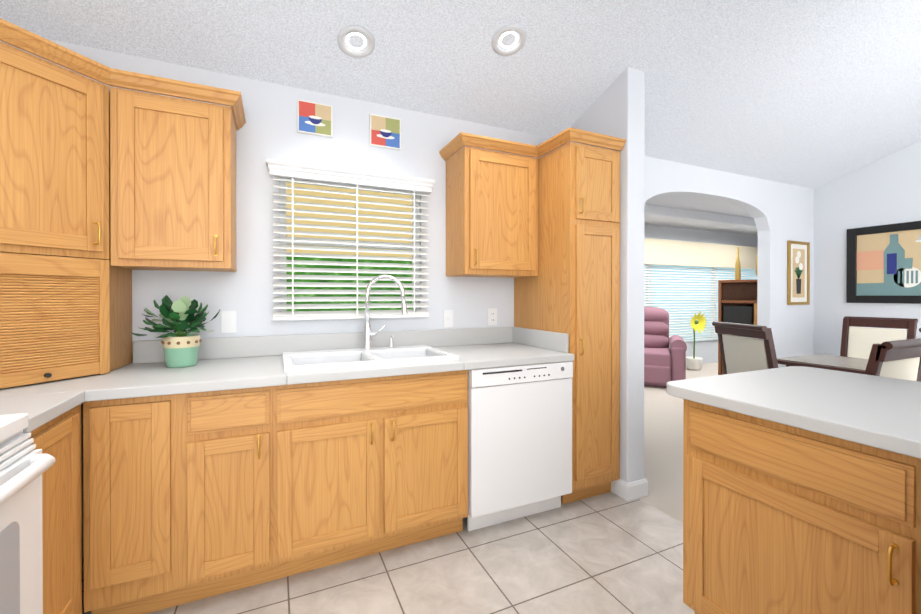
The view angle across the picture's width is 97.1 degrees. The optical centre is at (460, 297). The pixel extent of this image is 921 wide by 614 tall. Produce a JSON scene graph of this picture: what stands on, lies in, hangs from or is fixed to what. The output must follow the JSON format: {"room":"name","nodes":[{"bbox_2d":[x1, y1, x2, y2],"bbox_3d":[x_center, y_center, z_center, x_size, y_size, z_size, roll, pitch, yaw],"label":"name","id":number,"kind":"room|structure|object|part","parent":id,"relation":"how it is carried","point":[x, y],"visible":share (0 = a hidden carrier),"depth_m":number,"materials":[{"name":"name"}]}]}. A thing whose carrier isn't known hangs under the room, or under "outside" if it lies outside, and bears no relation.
{"room":"kitchen","nodes":[
{"label":"kitchen","id":0,"kind":"room"},
{"bbox_2d":[82,492,694,613],"bbox_3d":[0.150,1.273,0.464,3.410,0.050,4.320,0,0,-24],"label":"floor","id":1,"kind":"structure","parent":0,"point":[609,553],"depth_m":1.82,"materials":[{"name":"beige tile"}]},
{"bbox_2d":[0,413,55,613],"bbox_3d":[-1.274,0.688,0.646,0.722,1.118,0.762,0,0,-24],"label":"electric range","id":2,"kind":"object","parent":1,"relation":"on","point":[24,465],"visible":1,"depth_m":1.02,"materials":[{"name":"white metal"}]},
{"bbox_2d":[0,327,573,613],"bbox_3d":[-0.690,0.729,1.891,2.816,1.026,1.017,0,0,-24],"label":"base cabinet","id":3,"kind":"object","parent":1,"relation":"on","point":[225,465],"visible":1,"depth_m":1.71,"materials":[{"name":"brown wood"}]},
{"bbox_2d":[0,252,131,388],"bbox_3d":[-1.780,0.084,1.619,0.607,0.485,0.607,0,0,-24],"label":"appliance garage","id":4,"kind":"object","parent":3,"relation":"on","point":[61,318],"visible":1,"depth_m":1.60,"materials":[{"name":"brown wood"}]},
{"bbox_2d":[131,295,219,367],"bbox_3d":[-1.345,0.158,1.924,0.359,0.339,0.349,0,0,-24],"label":"potted plant","id":5,"kind":"object","parent":3,"relation":"on","point":[181,348],"visible":1,"depth_m":1.89,"materials":[{"name":"green plant"}]},
{"bbox_2d":[0,327,573,432],"bbox_3d":[-0.690,0.292,1.889,2.816,0.152,1.017,0,0,-24],"label":"countertop","id":6,"kind":"structure","parent":3,"relation":"on","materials":[{"name":"grey laminate"}]},
{"bbox_2d":[362,274,407,348],"bbox_3d":[-0.447,0.084,2.400,0.250,0.438,0.146,0,0,-24],"label":"gooseneck faucet","id":7,"kind":"object","parent":6,"relation":"on","point":[368,333],"visible":1,"depth_m":2.39,"materials":[{"name":"silver metal"}]},
{"bbox_2d":[467,361,572,530],"bbox_3d":[0.218,0.804,2.501,0.645,0.871,0.656,0,0,-24],"label":"dishwasher","id":8,"kind":"object","parent":1,"relation":"on","point":[519,441],"visible":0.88,"depth_m":2.20,"materials":[{"name":"white metal"}]},
{"bbox_2d":[439,127,625,503],"bbox_3d":[0.436,0.137,2.592,0.966,2.205,0.666,0,0,-24],"label":"pantry cabinet","id":9,"kind":"object","parent":1,"relation":"on","point":[543,231],"visible":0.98,"depth_m":2.48,"materials":[{"name":"brown wood"}]},
{"bbox_3d":[0.436,-0.937,2.589,0.966,0.058,0.663,0,0,-24],"label":"crown moulding","id":10,"kind":"part","parent":9,"relation":"part of","materials":[{"name":"brown wood"}]},
{"bbox_2d":[667,366,920,613],"bbox_3d":[1.119,0.789,0.831,1.860,0.914,1.649,0,0,-24],"label":"base cabinet","id":11,"kind":"object","parent":1,"relation":"on","point":[801,489],"visible":1,"depth_m":1.21,"materials":[{"name":"brown wood"}]},
{"bbox_2d":[0,39,813,556],"bbox_3d":[3.049,0.013,4.211,11.790,2.440,0.120,0,0,-24],"label":"wall","id":12,"kind":"structure","parent":0,"point":[782,213],"depth_m":2.49,"materials":[{"name":"white paint"}]},
{"bbox_2d":[0,18,245,271],"bbox_3d":[-1.543,-0.549,1.699,1.107,0.826,0.653,0,0,-24],"label":"upper cabinet","id":13,"kind":"object","parent":12,"relation":"attached to","point":[119,176],"visible":1,"depth_m":1.74,"materials":[{"name":"brown wood"}]},
{"bbox_3d":[-1.542,-0.933,1.697,1.108,0.058,0.653,0,0,-24],"label":"crown moulding","id":14,"kind":"part","parent":13,"relation":"part of","materials":[{"name":"brown wood"}]},
{"bbox_2d":[221,311,236,332],"bbox_3d":[-1.246,0.133,2.189,0.072,0.118,0.014,0,0,-24],"label":"switch plate","id":15,"kind":"object","parent":12,"relation":"attached to","point":[228,321],"visible":1,"depth_m":2.19,"materials":[{"name":"white plastic"}]},
{"bbox_2d":[297,99,332,136],"bbox_3d":[-0.844,-1.037,2.364,0.193,0.185,0.015,0,0,-24],"label":"framed picture","id":16,"kind":"object","parent":12,"relation":"attached to","point":[313,118],"visible":1,"depth_m":2.36,"materials":[{"name":"white"}]},
{"bbox_2d":[266,159,434,310],"bbox_3d":[-0.641,-0.310,2.479,0.976,0.880,0.164,0,0,-24],"label":"window","id":17,"kind":"structure","parent":12,"relation":"in","point":[302,171],"depth_m":2.42,"materials":[{"name":"white"}]},
{"bbox_2d":[273,177,428,319],"bbox_3d":[-0.625,-0.273,2.443,0.910,0.800,0.051,0,0,-24],"label":"window blinds","id":18,"kind":"object","parent":17,"relation":"attached to","point":[311,315],"visible":1,"depth_m":2.42,"materials":[{"name":"white plastic"}]},
{"bbox_2d":[370,114,400,149],"bbox_3d":[-0.467,-1.029,2.535,0.195,0.193,0.015,0,0,-24],"label":"framed picture","id":19,"kind":"object","parent":12,"relation":"attached to","point":[385,131],"visible":1,"depth_m":2.53,"materials":[{"name":"white"}]},
{"bbox_2d":[443,310,452,327],"bbox_3d":[-0.081,0.144,2.718,0.072,0.118,0.014,0,0,-24],"label":"switch plate","id":20,"kind":"object","parent":12,"relation":"attached to","point":[447,318],"visible":1,"depth_m":2.72,"materials":[{"name":"white plastic"}]},
{"bbox_2d":[488,308,496,324],"bbox_3d":[0.225,0.138,2.860,0.072,0.118,0.008,0,0,-24],"label":"electrical outlet plate","id":21,"kind":"object","parent":12,"relation":"attached to","point":[492,316],"visible":1,"depth_m":2.86,"materials":[{"name":"white plastic"}]},
{"bbox_2d":[787,240,809,304],"bbox_3d":[3.662,-0.261,4.407,0.390,0.685,0.022,0,0,-24],"label":"floral picture","id":22,"kind":"object","parent":12,"relation":"attached to","point":[798,272],"visible":1,"depth_m":4.40,"materials":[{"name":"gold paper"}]},
{"bbox_2d":[0,0,920,188],"bbox_3d":[1.751,-1.871,1.243,6.980,1.426,4.440,0,0,-24],"label":"ceiling","id":23,"kind":"structure","parent":0,"point":[812,94],"depth_m":2.38,"materials":[{"name":"white paint"}]},
{"bbox_2d":[337,25,374,57],"bbox_3d":[-0.538,-1.323,2.097,0.188,0.046,0.188,0,-17,-24],"label":"recessed light","id":24,"kind":"object","parent":23,"relation":"in","point":[342,34],"visible":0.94,"depth_m":2.08,"materials":[{"name":"grey"}]},
{"bbox_2d":[492,24,525,55],"bbox_3d":[0.260,-1.397,2.201,0.188,0.046,0.188,0,-17,-24],"label":"recessed light","id":25,"kind":"object","parent":23,"relation":"in","point":[520,30],"visible":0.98,"depth_m":2.19,"materials":[{"name":"grey"}]},
{"bbox_2d":[559,67,644,482],"bbox_3d":[0.947,-0.085,2.821,0.145,2.647,0.675,0,0,-24],"label":"wall","id":26,"kind":"structure","parent":0,"point":[616,108],"depth_m":2.52,"materials":[{"name":"white paint"}]},
{"bbox_2d":[611,479,631,500],"bbox_3d":[0.879,1.186,2.787,0.016,0.105,0.689,0,0,-24],"label":"baseboard","id":27,"kind":"structure","parent":26,"relation":"attached to","point":[629,491],"depth_m":2.51,"materials":[{"name":"white wood"}]},
{"bbox_2d":[632,478,647,496],"bbox_3d":[1.030,1.186,2.839,0.018,0.105,0.659,0,0,-24],"label":"baseboard","id":28,"kind":"structure","parent":26,"relation":"attached to","point":[640,487],"depth_m":2.52,"materials":[{"name":"white wood"}]},
{"bbox_2d":[638,362,717,522],"bbox_3d":[4.988,1.259,4.069,8.380,0.048,6.890,0,0,-24],"label":"floor carpet","id":29,"kind":"object","parent":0,"point":[663,442],"depth_m":3.38,"materials":[{"name":"beige carpet"}]},
{"bbox_2d":[644,307,686,387],"bbox_3d":[2.745,0.686,5.953,0.950,1.080,0.946,0,0,26],"label":"recliner","id":30,"kind":"object","parent":29,"relation":"on","point":[664,364],"visible":0.46,"depth_m":5.54,"materials":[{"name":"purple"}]},
{"bbox_2d":[686,311,706,369],"bbox_3d":[3.951,0.722,6.885,0.427,1.000,0.260,0,0,-24],"label":"decor","id":31,"kind":"object","parent":29,"relation":"on","point":[693,363],"visible":1,"depth_m":6.83,"materials":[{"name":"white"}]},
{"bbox_2d":[718,247,757,374],"bbox_3d":[3.556,0.299,5.025,0.620,1.861,0.400,0,0,34],"label":"tall cabinet","id":32,"kind":"object","parent":29,"relation":"on","point":[737,299],"visible":0.38,"depth_m":5.06,"materials":[{"name":"brown wood"}]},
{"bbox_2d":[712,321,778,373],"bbox_3d":[2.171,0.710,2.834,0.553,1.057,0.460,0,0,-4],"label":"dining chair","id":33,"kind":"object","parent":29,"relation":"on","point":[746,347],"visible":0.31,"depth_m":2.78,"materials":[{"name":"beige fabric"}]},
{"bbox_2d":[777,354,920,381],"bbox_3d":[2.883,0.858,2.970,0.680,0.760,0.790,0,0,-24],"label":"dining table","id":34,"kind":"object","parent":29,"relation":"on","point":[843,363],"visible":0.23,"depth_m":3.02,"materials":[{"name":"brown wood"}]},
{"bbox_2d":[840,316,917,358],"bbox_3d":[3.467,0.707,3.464,0.553,1.057,0.460,0,0,-29],"label":"dining chair","id":35,"kind":"object","parent":29,"relation":"on","point":[861,339],"visible":0.31,"depth_m":3.60,"materials":[{"name":"beige fabric"}]},
{"bbox_2d":[864,338,920,380],"bbox_3d":[1.881,0.713,2.030,0.460,1.057,0.553,0,0,-24],"label":"dining chair","id":36,"kind":"object","parent":29,"relation":"on","point":[899,359],"visible":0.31,"depth_m":1.77,"materials":[{"name":"brown wood"}]},
{"bbox_2d":[644,224,757,363],"bbox_3d":[3.617,-0.004,7.159,8.320,2.450,0.120,0,0,-24],"label":"wall","id":37,"kind":"structure","parent":0,"point":[706,351],"depth_m":7.47,"materials":[{"name":"white paint"}]},
{"bbox_2d":[644,264,756,340],"bbox_3d":[4.310,0.110,7.422,5.600,1.380,0.115,0,0,-24],"label":"window blinds","id":38,"kind":"object","parent":37,"relation":"attached to","point":[713,298],"visible":0.15,"depth_m":7.26,"materials":[{"name":"white plastic"}]},
{"bbox_2d":[644,238,757,268],"bbox_3d":[4.348,-0.765,7.334,5.700,0.430,0.060,0,0,-24],"label":"window valance","id":39,"kind":"object","parent":37,"relation":"attached to","point":[674,252],"visible":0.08,"depth_m":7.23,"materials":[{"name":"beige fabric"}]},
{"bbox_2d":[644,195,757,235],"bbox_3d":[4.043,-1.190,6.069,8.440,0.170,2.450,0,0,-24],"label":"ceiling","id":40,"kind":"structure","parent":0,"point":[686,212],"depth_m":5.78,"materials":[{"name":"white paint"}]},
{"bbox_2d":[813,141,920,355],"bbox_3d":[4.874,-0.632,2.665,0.120,3.742,4.200,0,0,-24],"label":"wall","id":41,"kind":"structure","parent":0,"point":[886,190],"depth_m":4.25,"materials":[{"name":"white paint"}]},
{"bbox_2d":[846,221,920,303],"bbox_3d":[4.194,-0.326,3.977,0.030,0.770,0.650,0,0,-24],"label":"framed picture","id":42,"kind":"object","parent":41,"relation":"attached to","point":[883,263],"visible":1,"depth_m":4.01,"materials":[{"name":"black"}]},
{"label":"outside","id":43,"kind":"structure","parent":0,"visible":0},
{"bbox_2d":[286,182,411,310],"bbox_3d":[-1.526,-0.216,3.826,3.600,2.300,0.001,0,0,-24],"label":"window","id":44,"kind":"structure","parent":43,"point":[330,202],"depth_m":4.00,"materials":[{"name":"clear glass"}]},
{"bbox_2d":[644,265,756,339],"bbox_3d":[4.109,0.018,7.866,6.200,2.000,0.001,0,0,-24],"label":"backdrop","id":45,"kind":"structure","parent":43,"point":[688,292],"depth_m":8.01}
]}

